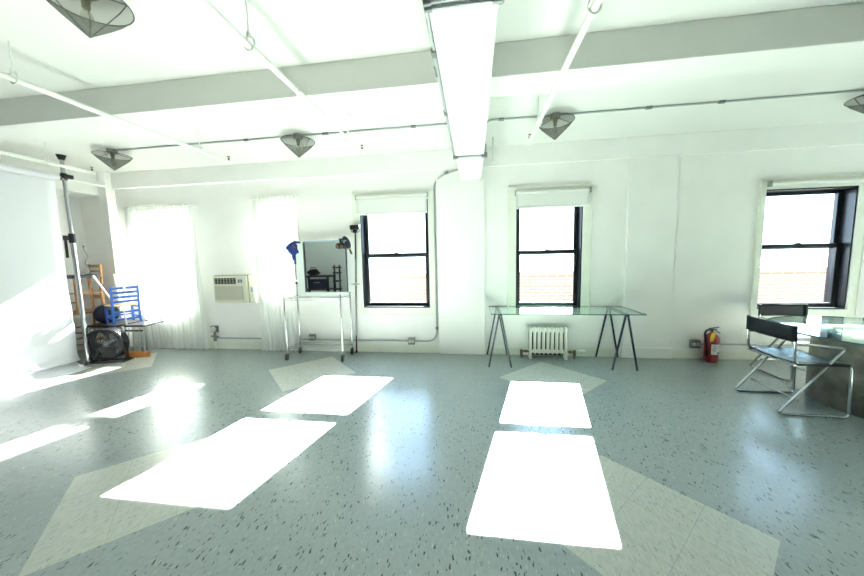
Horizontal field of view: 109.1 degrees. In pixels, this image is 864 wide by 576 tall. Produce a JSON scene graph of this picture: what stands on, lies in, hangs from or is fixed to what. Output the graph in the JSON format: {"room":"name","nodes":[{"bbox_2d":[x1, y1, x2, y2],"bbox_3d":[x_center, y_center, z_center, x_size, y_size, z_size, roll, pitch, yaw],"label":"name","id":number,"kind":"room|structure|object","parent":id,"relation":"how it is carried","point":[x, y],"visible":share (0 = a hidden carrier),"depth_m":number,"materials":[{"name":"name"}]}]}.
{"room":"photography studio","nodes":[
{"label":"photography studio","id":0,"kind":"room"},
{"bbox_2d":[56,195,97,350],"bbox_3d":[-7.414,0.161,-0.343,0.300,3.160,12.900,0,6,8],"label":"wall","id":1,"kind":"structure","parent":0,"point":[75,206],"depth_m":5.59,"materials":[{"name":"paint"}]},
{"bbox_2d":[0,154,98,197],"bbox_3d":[-6.988,-1.219,-0.511,0.610,0.400,12.360,0,6,8],"label":"trim","id":2,"kind":"structure","parent":1,"relation":"attached to","point":[75,189],"depth_m":5.06,"materials":[{"name":"paint"}]},
{"bbox_2d":[0,346,863,575],"bbox_3d":[0.873,1.767,-1.278,16.950,0.200,12.960,0,6,8],"label":"floor","id":3,"kind":"structure","parent":0,"point":[170,461],"depth_m":2.28,"materials":[{"name":"tile"}]},
{"bbox_2d":[55,154,91,364],"bbox_3d":[-5.377,-0.378,4.657,0.203,3.160,0.137,0,6,8],"label":"pole","id":4,"kind":"object","parent":3,"relation":"on","point":[71,237],"visible":0.97,"depth_m":4.64,"materials":[{"name":"silver metal"}]},
{"bbox_2d":[0,163,108,396],"bbox_3d":[-5.426,-0.104,3.386,0.440,2.862,3.640,0,6,8],"label":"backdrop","id":5,"kind":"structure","parent":4,"relation":"hanging from","point":[38,345],"depth_m":4.21,"materials":[{"name":"white paper"}]},
{"bbox_2d":[72,309,109,345],"bbox_3d":[-5.988,0.773,5.317,0.411,0.766,0.412,-1,6,0],"label":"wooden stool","id":6,"kind":"object","parent":3,"relation":"on","point":[87,311],"visible":0.09,"depth_m":5.30,"materials":[{"name":"brown wood"}]},
{"bbox_2d":[67,264,103,312],"bbox_3d":[-5.958,-0.005,5.266,0.394,0.791,0.383,1,6,20],"label":"wooden chair","id":7,"kind":"object","parent":6,"relation":"on","point":[99,277],"visible":0.73,"depth_m":5.33,"materials":[{"name":"brown wood"}]},
{"bbox_2d":[82,246,89,274],"bbox_3d":[-5.851,-0.471,5.212,0.100,0.487,0.100,0,6,8],"label":"rod","id":8,"kind":"object","parent":7,"relation":"on","point":[82,246],"visible":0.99,"depth_m":5.21,"materials":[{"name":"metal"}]},
{"bbox_2d":[91,288,109,341],"bbox_3d":[-5.987,0.558,5.632,0.260,1.132,0.255,-1,6,6],"label":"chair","id":9,"kind":"object","parent":3,"relation":"on","point":[93,295],"visible":0.12,"depth_m":5.53,"materials":[{"name":"brown wood"}]},
{"bbox_2d":[83,327,133,364],"bbox_3d":[-5.175,0.907,4.906,0.590,0.545,0.206,-2,6,-6],"label":"fan","id":10,"kind":"object","parent":3,"relation":"on","point":[122,343],"visible":0.99,"depth_m":4.89,"materials":[{"name":"black metal"}]},
{"bbox_2d":[87,331,118,359],"bbox_3d":[-5.165,0.899,4.811,0.500,0.500,0.018,-2,6,-6],"label":"grille","id":11,"kind":"object","parent":10,"relation":"attached to","point":[102,345],"depth_m":4.82,"materials":[{"name":"grey metal"}]},
{"bbox_2d":[87,319,148,357],"bbox_3d":[-5.399,0.866,5.317,0.565,0.555,0.520,0,6,8],"label":"table","id":12,"kind":"object","parent":3,"relation":"on","point":[120,324],"visible":0.45,"depth_m":5.17,"materials":[{"name":"black plastic"}]},
{"bbox_2d":[93,304,118,322],"bbox_3d":[-5.591,0.433,5.289,0.260,0.316,0.316,4,8,43],"label":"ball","id":13,"kind":"object","parent":12,"relation":"on","point":[98,313],"visible":0.68,"depth_m":5.17,"materials":[{"name":"blue fabric"}]},
{"bbox_2d":[104,285,141,325],"bbox_3d":[-5.239,0.276,5.210,0.369,0.631,0.362,2,6,29],"label":"chair","id":14,"kind":"object","parent":12,"relation":"on","point":[138,304],"visible":0.96,"depth_m":5.14,"materials":[{"name":"blue paint"}]},
{"bbox_2d":[92,273,142,304],"bbox_3d":[-5.268,0.019,5.204,0.448,0.505,0.449,-2,6,-12],"label":"stool","id":15,"kind":"object","parent":14,"relation":"on","point":[141,275],"visible":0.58,"depth_m":5.12,"materials":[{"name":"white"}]},
{"bbox_2d":[123,306,163,357],"bbox_3d":[-4.887,0.735,5.201,0.430,0.785,0.446,-1,6,3],"label":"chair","id":16,"kind":"object","parent":3,"relation":"on","point":[134,354],"visible":0.78,"depth_m":5.05,"materials":[{"name":"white plastic"}]},
{"bbox_2d":[283,261,353,361],"bbox_3d":[-1.799,0.208,4.833,0.954,1.808,0.456,0,6,8],"label":"wire rack","id":17,"kind":"object","parent":3,"relation":"on","point":[299,349],"visible":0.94,"depth_m":4.82,"materials":[{"name":"silver metal"}]},
{"bbox_2d":[286,241,299,261],"bbox_3d":[-2.214,-0.580,5.005,0.314,0.369,0.161,0,6,8],"label":"hanging cloth","id":18,"kind":"object","parent":17,"relation":"hanging from","point":[292,248],"visible":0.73,"depth_m":4.97,"materials":[{"name":"blue fabric"}]},
{"bbox_2d":[296,243,305,295],"bbox_3d":[-2.119,-0.297,4.984,0.153,0.840,0.026,1,6,18],"label":"board","id":19,"kind":"object","parent":17,"relation":"on","point":[299,256],"visible":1,"depth_m":4.97,"materials":[{"name":"white"}]},
{"bbox_2d":[284,295,348,299],"bbox_3d":[-1.793,0.150,4.842,0.924,0.038,0.372,0,6,8],"label":"wire shelf","id":20,"kind":"object","parent":17,"relation":"attached to","point":[296,296],"depth_m":4.78,"materials":[{"name":"silver metal"}]},
{"bbox_2d":[288,342,351,351],"bbox_3d":[-1.776,0.936,4.920,0.924,0.038,0.372,0,6,8],"label":"wire shelf","id":21,"kind":"object","parent":17,"relation":"attached to","point":[342,348],"depth_m":4.85,"materials":[{"name":"silver metal"}]},
{"bbox_2d":[303,240,348,295],"bbox_3d":[-1.690,-0.314,4.906,0.719,0.872,0.046,0,6,8],"label":"mirror","id":22,"kind":"object","parent":17,"relation":"on","point":[325,265],"visible":1,"depth_m":4.90,"materials":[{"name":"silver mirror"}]},
{"bbox_2d":[335,238,344,248],"bbox_3d":[-1.428,-0.691,4.792,0.154,0.161,0.087,0,6,8],"label":"clamp","id":23,"kind":"object","parent":22,"relation":"attached to","point":[340,244],"visible":1,"depth_m":4.77,"materials":[{"name":"black plastic"}]},
{"bbox_2d":[342,236,352,253],"bbox_3d":[-1.334,-0.672,4.838,0.163,0.287,0.040,0,6,8],"label":"paddle","id":24,"kind":"object","parent":23,"relation":"hanging from","point":[348,244],"visible":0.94,"depth_m":4.82,"materials":[{"name":"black plastic"}]},
{"bbox_2d":[350,225,360,352],"bbox_3d":[-1.214,0.041,4.995,0.189,2.085,0.095,0,6,8],"label":"stand","id":25,"kind":"object","parent":3,"relation":"on","point":[355,228],"visible":1,"depth_m":4.97,"materials":[{"name":"grey metal"}]},
{"bbox_2d":[487,307,511,367],"bbox_3d":[0.984,0.702,4.553,0.330,0.766,0.620,0,6,8],"label":"trestle","id":26,"kind":"object","parent":3,"relation":"on","point":[497,309],"visible":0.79,"depth_m":4.30,"materials":[{"name":"black metal"}]},
{"bbox_2d":[520,326,584,359],"bbox_3d":[1.802,0.821,4.617,0.936,0.481,0.118,0,6,8],"label":"radiator","id":27,"kind":"object","parent":3,"relation":"on","point":[542,341],"visible":1,"depth_m":4.61,"materials":[{"name":"white metal"}]},
{"bbox_2d":[595,307,637,370],"bbox_3d":[2.592,0.690,4.333,0.330,0.766,0.620,0,6,8],"label":"trestle","id":28,"kind":"object","parent":3,"relation":"on","point":[607,308],"visible":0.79,"depth_m":4.09,"materials":[{"name":"blue paint"}]},
{"bbox_2d":[489,306,646,314],"bbox_3d":[1.800,0.314,4.352,1.935,0.012,0.675,0,6,8],"label":"glass tabletop","id":29,"kind":"object","parent":28,"relation":"on","point":[489,306],"visible":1,"depth_m":4.14,"materials":[{"name":"teal"}]},
{"bbox_2d":[703,327,720,362],"bbox_3d":[3.932,0.795,4.332,0.218,0.498,0.173,-7,8,-43],"label":"fire extinguisher","id":30,"kind":"object","parent":3,"relation":"on","point":[711,340],"visible":1,"depth_m":4.30,"materials":[{"name":"red metal"}]},
{"bbox_2d":[749,304,832,381],"bbox_3d":[4.486,0.654,3.788,0.553,0.862,0.557,0,6,8],"label":"sling chair","id":31,"kind":"object","parent":3,"relation":"on","point":[763,309],"visible":0.49,"depth_m":3.95,"materials":[{"name":"black leather"}]},
{"bbox_2d":[734,315,853,418],"bbox_3d":[3.585,0.743,3.078,0.557,0.862,0.553,0,6,10],"label":"sling chair","id":32,"kind":"object","parent":3,"relation":"on","point":[785,332],"visible":1,"depth_m":2.96,"materials":[{"name":"silver metal"}]},
{"bbox_2d":[766,316,863,417],"bbox_3d":[4.526,0.796,3.005,1.764,0.733,1.764,0,6,8],"label":"round table","id":33,"kind":"object","parent":3,"relation":"on","point":[830,389],"visible":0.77,"depth_m":3.00,"materials":[{"name":"glass"}]},
{"bbox_2d":[0,0,863,172],"bbox_3d":[0.802,-1.576,-1.609,16.950,0.200,12.960,0,6,8],"label":"ceiling","id":34,"kind":"structure","parent":0,"point":[166,40],"depth_m":2.67,"materials":[{"name":"paint"}]},
{"bbox_2d":[0,142,95,174],"bbox_3d":[-5.774,-1.238,-1.115,0.080,0.294,11.500,0,6,8],"label":"pipe","id":35,"kind":"object","parent":34,"relation":"hanging from","point":[48,162],"visible":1,"depth_m":4.04,"materials":[{"name":"white metal"}]},
{"bbox_2d":[46,0,134,37],"bbox_3d":[-2.012,-1.611,1.794,0.418,0.284,0.418,0,6,8],"label":"ceiling lamp","id":36,"kind":"object","parent":34,"relation":"attached to","point":[94,18],"visible":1,"depth_m":1.77,"materials":[{"name":"silver metal"}]},
{"bbox_2d":[91,148,132,170],"bbox_3d":[-4.523,-1.813,4.367,0.418,0.284,0.418,-5,7,-32],"label":"ceiling lamp","id":37,"kind":"object","parent":34,"relation":"attached to","point":[115,160],"visible":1,"depth_m":4.29,"materials":[{"name":"silver metal"}]},
{"bbox_2d":[0,41,231,164],"bbox_3d":[-3.537,-1.253,-1.436,0.080,0.294,11.470,0,6,8],"label":"pipe","id":38,"kind":"object","parent":34,"relation":"hanging from","point":[9,76],"visible":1,"depth_m":2.67,"materials":[{"name":"white metal"}]},
{"bbox_2d":[115,136,281,150],"bbox_3d":[-3.129,-1.954,4.163,2.700,0.036,0.037,0,6,8],"label":"conduit","id":39,"kind":"object","parent":34,"relation":"attached to","point":[246,139],"visible":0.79,"depth_m":4.14,"materials":[{"name":"silver metal"}]},
{"bbox_2d":[195,0,364,153],"bbox_3d":[-1.648,-1.265,-1.720,0.080,0.294,11.420,0,6,8],"label":"pipe","id":40,"kind":"object","parent":34,"relation":"hanging from","point":[248,46],"visible":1,"depth_m":1.99,"materials":[{"name":"white metal"}]},
{"bbox_2d":[280,133,314,157],"bbox_3d":[-1.729,-1.834,3.984,0.418,0.284,0.418,1,6,18],"label":"ceiling lamp","id":41,"kind":"object","parent":34,"relation":"attached to","point":[298,144],"visible":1,"depth_m":3.89,"materials":[{"name":"silver metal"}]},
{"bbox_2d":[302,123,446,135],"bbox_3d":[-0.709,-1.972,3.831,1.945,0.036,0.037,0,6,8],"label":"conduit","id":42,"kind":"object","parent":34,"relation":"attached to","point":[438,124],"visible":0.83,"depth_m":3.82,"materials":[{"name":"silver metal"}]},
{"bbox_2d":[0,2,863,140],"bbox_3d":[1.347,-1.759,2.378,16.350,0.245,0.295,0,6,8],"label":"beam","id":43,"kind":"structure","parent":34,"relation":"attached to","point":[832,35],"depth_m":2.44,"materials":[{"name":"paint"}]},
{"bbox_2d":[429,0,497,180],"bbox_3d":[-0.249,-1.232,-1.456,0.320,0.470,12.310,0,6,8],"label":"trim","id":44,"kind":"structure","parent":34,"relation":"attached to","point":[464,37],"depth_m":1.90,"materials":[{"name":"paint"}]},
{"bbox_2d":[492,137,493,161],"bbox_3d":[0.835,-1.890,4.207,0.036,0.325,0.038,0,6,8],"label":"pipe stub","id":45,"kind":"object","parent":34,"relation":"hanging from","point":[492,137],"visible":1,"depth_m":4.20,"materials":[{"name":"white"}]},
{"bbox_2d":[484,115,546,151],"bbox_3d":[0.989,-1.820,3.615,0.754,0.367,0.037,0,6,8],"label":"conduit","id":46,"kind":"object","parent":34,"relation":"attached to","point":[525,117],"visible":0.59,"depth_m":3.60,"materials":[{"name":"silver metal"}]},
{"bbox_2d":[539,112,574,139],"bbox_3d":[1.421,-1.858,3.553,0.418,0.284,0.418,-4,6,-22],"label":"ceiling lamp","id":47,"kind":"object","parent":34,"relation":"attached to","point":[554,124],"visible":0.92,"depth_m":3.45,"materials":[{"name":"silver metal"}]},
{"bbox_2d":[527,0,602,143],"bbox_3d":[0.394,-1.283,-1.975,0.080,0.294,11.470,0,6,8],"label":"pipe","id":48,"kind":"object","parent":34,"relation":"hanging from","point":[596,4],"visible":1,"depth_m":2.10,"materials":[{"name":"white metal"}]},
{"bbox_2d":[571,89,863,114],"bbox_3d":[2.969,-2.000,3.327,3.010,0.036,0.037,0,6,8],"label":"conduit","id":49,"kind":"object","parent":34,"relation":"attached to","point":[860,90],"visible":0.84,"depth_m":3.30,"materials":[{"name":"silver metal"}]},
{"bbox_2d":[844,94,863,113],"bbox_3d":[4.522,-1.881,3.128,0.418,0.284,0.418,2,6,27],"label":"ceiling lamp","id":50,"kind":"object","parent":34,"relation":"attached to","point":[857,103],"visible":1,"depth_m":3.17,"materials":[{"name":"silver metal"}]},
{"bbox_2d":[80,145,863,352],"bbox_3d":[1.684,-0.538,4.767,16.350,3.160,0.240,0,6,8],"label":"wall","id":51,"kind":"structure","parent":0,"point":[718,193],"depth_m":4.65,"materials":[{"name":"paint"}]},
{"bbox_2d":[96,172,132,346],"bbox_3d":[-5.756,-0.464,5.606,0.160,3.160,0.160,0,6,8],"label":"trim","id":52,"kind":"structure","parent":51,"relation":"attached to","point":[107,197],"depth_m":5.51,"materials":[{"name":"paint"}]},
{"bbox_2d":[122,203,208,348],"bbox_3d":[-4.714,-0.177,5.481,1.434,2.540,0.145,0,6,8],"label":"sheer curtain","id":53,"kind":"object","parent":51,"relation":"hanging from","point":[161,238],"visible":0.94,"depth_m":5.44,"materials":[{"name":"white fabric"}]},
{"bbox_2d":[192,206,196,243],"bbox_3d":[-4.774,-0.482,5.630,1.324,1.974,0.264,0,6,8],"label":"window","id":54,"kind":"structure","parent":51,"relation":"in","point":[192,206],"depth_m":5.37,"materials":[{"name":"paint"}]},
{"bbox_2d":[210,325,218,348],"bbox_3d":[-3.883,0.883,5.511,0.146,0.420,0.074,0,6,8],"label":"valve","id":55,"kind":"object","parent":51,"relation":"attached to","point":[214,328],"visible":1,"depth_m":5.49,"materials":[{"name":"silver metal"}]},
{"bbox_2d":[213,274,256,302],"bbox_3d":[-3.425,0.017,5.321,0.720,0.505,0.153,0,6,8],"label":"air conditioner","id":56,"kind":"object","parent":51,"relation":"attached to","point":[228,288],"visible":1,"depth_m":5.26,"materials":[{"name":"grey plastic"}]},
{"bbox_2d":[214,278,235,283],"bbox_3d":[-3.535,-0.118,5.255,0.400,0.100,0.010,0,6,8],"label":"air vent","id":57,"kind":"object","parent":56,"relation":"attached to","point":[216,280],"depth_m":5.25,"materials":[{"name":"grey plastic"}]},
{"bbox_2d":[214,286,243,299],"bbox_3d":[-3.472,0.089,5.263,0.530,0.226,0.008,0,6,8],"label":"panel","id":58,"kind":"object","parent":56,"relation":"attached to","point":[220,292],"depth_m":5.26,"materials":[{"name":"beige plastic"}]},
{"bbox_2d":[250,195,302,350],"bbox_3d":[-2.577,-0.213,5.184,0.810,2.580,0.148,0,6,8],"label":"sheer curtain","id":59,"kind":"object","parent":51,"relation":"hanging from","point":[274,226],"visible":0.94,"depth_m":5.15,"materials":[{"name":"white fabric"}]},
{"bbox_2d":[294,196,299,241],"bbox_3d":[-2.558,-0.678,5.309,0.724,1.694,0.264,0,6,8],"label":"window","id":60,"kind":"structure","parent":51,"relation":"in","point":[295,200],"depth_m":5.09,"materials":[{"name":"paint"}]},
{"bbox_2d":[309,334,315,340],"bbox_3d":[-2.040,0.839,5.250,0.110,0.110,0.070,0,6,8],"label":"outlet box","id":61,"kind":"object","parent":51,"relation":"attached to","point":[312,337],"visible":1,"depth_m":5.23,"materials":[{"name":"silver metal"}]},
{"bbox_2d":[217,169,457,341],"bbox_3d":[-1.726,-0.445,5.064,4.373,2.683,0.081,0,6,8],"label":"conduit","id":62,"kind":"object","parent":51,"relation":"attached to","point":[446,172],"visible":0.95,"depth_m":4.93,"materials":[{"name":"silver metal"}]},
{"bbox_2d":[351,189,437,315],"bbox_3d":[-0.584,-0.546,5.053,1.344,1.969,0.264,0,6,8],"label":"window","id":63,"kind":"structure","parent":51,"relation":"in","point":[365,306],"depth_m":5.02,"materials":[{"name":"paint"}]},
{"bbox_2d":[355,192,427,215],"bbox_3d":[-0.636,-1.313,4.822,1.166,0.312,0.060,0,6,8],"label":"roller blind","id":64,"kind":"object","parent":63,"relation":"attached to","point":[414,202],"visible":1,"depth_m":4.79,"materials":[{"name":"white fabric"}]},
{"bbox_2d":[408,337,414,344],"bbox_3d":[-0.335,0.866,5.021,0.110,0.110,0.070,0,6,8],"label":"outlet box","id":65,"kind":"object","parent":51,"relation":"attached to","point":[411,340],"visible":1,"depth_m":5.00,"materials":[{"name":"silver metal"}]},
{"bbox_2d":[432,58,437,81],"bbox_3d":[0.029,-1.398,1.933,0.031,0.080,0.260,0,6,8],"label":"junction box","id":66,"kind":"object","parent":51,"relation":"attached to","point":[435,70],"visible":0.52,"depth_m":1.92,"materials":[{"name":"silver metal"}]},
{"bbox_2d":[422,0,454,153],"bbox_3d":[-0.492,-0.972,-1.949,0.041,0.039,11.020,0,6,8],"label":"conduit","id":67,"kind":"object","parent":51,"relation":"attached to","point":[427,16],"visible":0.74,"depth_m":1.89,"materials":[{"name":"silver metal"}]},
{"bbox_2d":[423,0,460,7],"bbox_3d":[0.137,-1.304,1.345,0.358,0.097,0.032,0,6,8],"label":"conduit","id":68,"kind":"object","parent":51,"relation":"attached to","point":[426,3],"visible":1,"depth_m":1.36,"materials":[{"name":"silver metal"}]},
{"bbox_2d":[435,149,484,354],"bbox_3d":[0.449,-0.515,4.796,0.725,3.160,0.080,0,6,8],"label":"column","id":69,"kind":"structure","parent":51,"relation":"attached to","point":[459,204],"depth_m":4.76,"materials":[{"name":"paint"}]},
{"bbox_2d":[424,0,503,13],"bbox_3d":[0.141,-1.307,1.379,0.358,0.097,0.032,0,6,8],"label":"conduit","id":70,"kind":"object","parent":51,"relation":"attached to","point":[427,10],"visible":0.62,"depth_m":1.38,"materials":[{"name":"silver metal"}]},
{"bbox_2d":[453,144,486,159],"bbox_3d":[0.429,-1.538,3.477,0.385,0.144,0.041,0,6,8],"label":"conduit","id":71,"kind":"object","parent":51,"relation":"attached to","point":[484,155],"visible":0.94,"depth_m":3.47,"materials":[{"name":"silver metal"}]},
{"bbox_2d":[132,339,808,359],"bbox_3d":[2.089,0.977,4.734,15.560,0.135,0.022,0,6,8],"label":"baseboard","id":72,"kind":"structure","parent":51,"relation":"attached to","point":[361,347],"depth_m":4.89,"materials":[{"name":"paint"}]},
{"bbox_2d":[110,121,863,188],"bbox_3d":[1.938,-1.962,4.453,15.740,0.275,0.065,0,6,8],"label":"beam","id":73,"kind":"structure","parent":51,"relation":"attached to","point":[850,133],"depth_m":4.47,"materials":[{"name":"paint"}]},
{"bbox_2d":[507,183,593,315],"bbox_3d":[1.767,-0.554,4.732,1.199,1.949,0.264,0,6,8],"label":"window","id":74,"kind":"structure","parent":51,"relation":"in","point":[581,251],"depth_m":4.67,"materials":[{"name":"paint"}]},
{"bbox_2d":[515,187,591,208],"bbox_3d":[1.754,-1.309,4.497,1.061,0.267,0.060,0,6,8],"label":"roller blind","id":75,"kind":"object","parent":74,"relation":"attached to","point":[577,197],"visible":1,"depth_m":4.47,"materials":[{"name":"white fabric"}]},
{"bbox_2d":[620,155,679,358],"bbox_3d":[3.144,-0.399,4.443,0.690,2.885,0.075,0,6,8],"label":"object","id":76,"kind":"structure","parent":51,"relation":"attached to","point":[653,182],"depth_m":4.42,"materials":[{"name":"paint"}]},
{"bbox_2d":[689,339,700,347],"bbox_3d":[3.805,0.810,4.451,0.120,0.120,0.070,0,6,8],"label":"outlet box","id":77,"kind":"object","parent":51,"relation":"attached to","point":[693,343],"visible":1,"depth_m":4.43,"materials":[{"name":"silver metal"}]},
{"bbox_2d":[701,343,808,346],"bbox_3d":[6.828,0.786,4.045,5.980,0.023,0.024,0,6,8],"label":"conduit","id":78,"kind":"object","parent":51,"relation":"attached to","point":[701,343],"visible":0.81,"depth_m":4.34,"materials":[{"name":"silver metal"}]},
{"bbox_2d":[749,174,863,317],"bbox_3d":[5.105,-0.545,4.278,1.262,1.879,0.264,0,6,8],"label":"window","id":79,"kind":"structure","parent":51,"relation":"in","point":[846,245],"depth_m":4.18,"materials":[{"name":"paint"}]},
{"bbox_2d":[767,178,863,186],"bbox_3d":[5.094,-1.392,4.033,1.176,0.070,0.060,0,6,8],"label":"roller blind","id":80,"kind":"object","parent":79,"relation":"attached to","point":[771,183],"visible":1,"depth_m":4.03,"materials":[{"name":"white fabric"}]},
{"bbox_2d":[823,194,834,302],"bbox_3d":[1.731,0.841,5.038,16.950,6.360,0.030,0,6,8],"label":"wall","id":81,"kind":"structure","parent":0,"point":[834,194],"depth_m":4.38,"materials":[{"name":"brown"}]},
{"label":"outside","id":82,"kind":"structure","parent":0,"visible":0},
{"bbox_2d":[370,266,826,302],"bbox_3d":[5.001,1.668,6.945,26.000,4.200,0.360,0,6,8],"label":"building exterior","id":83,"kind":"structure","parent":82,"point":[788,284],"depth_m":6.91,"materials":[{"name":"beige stone"}]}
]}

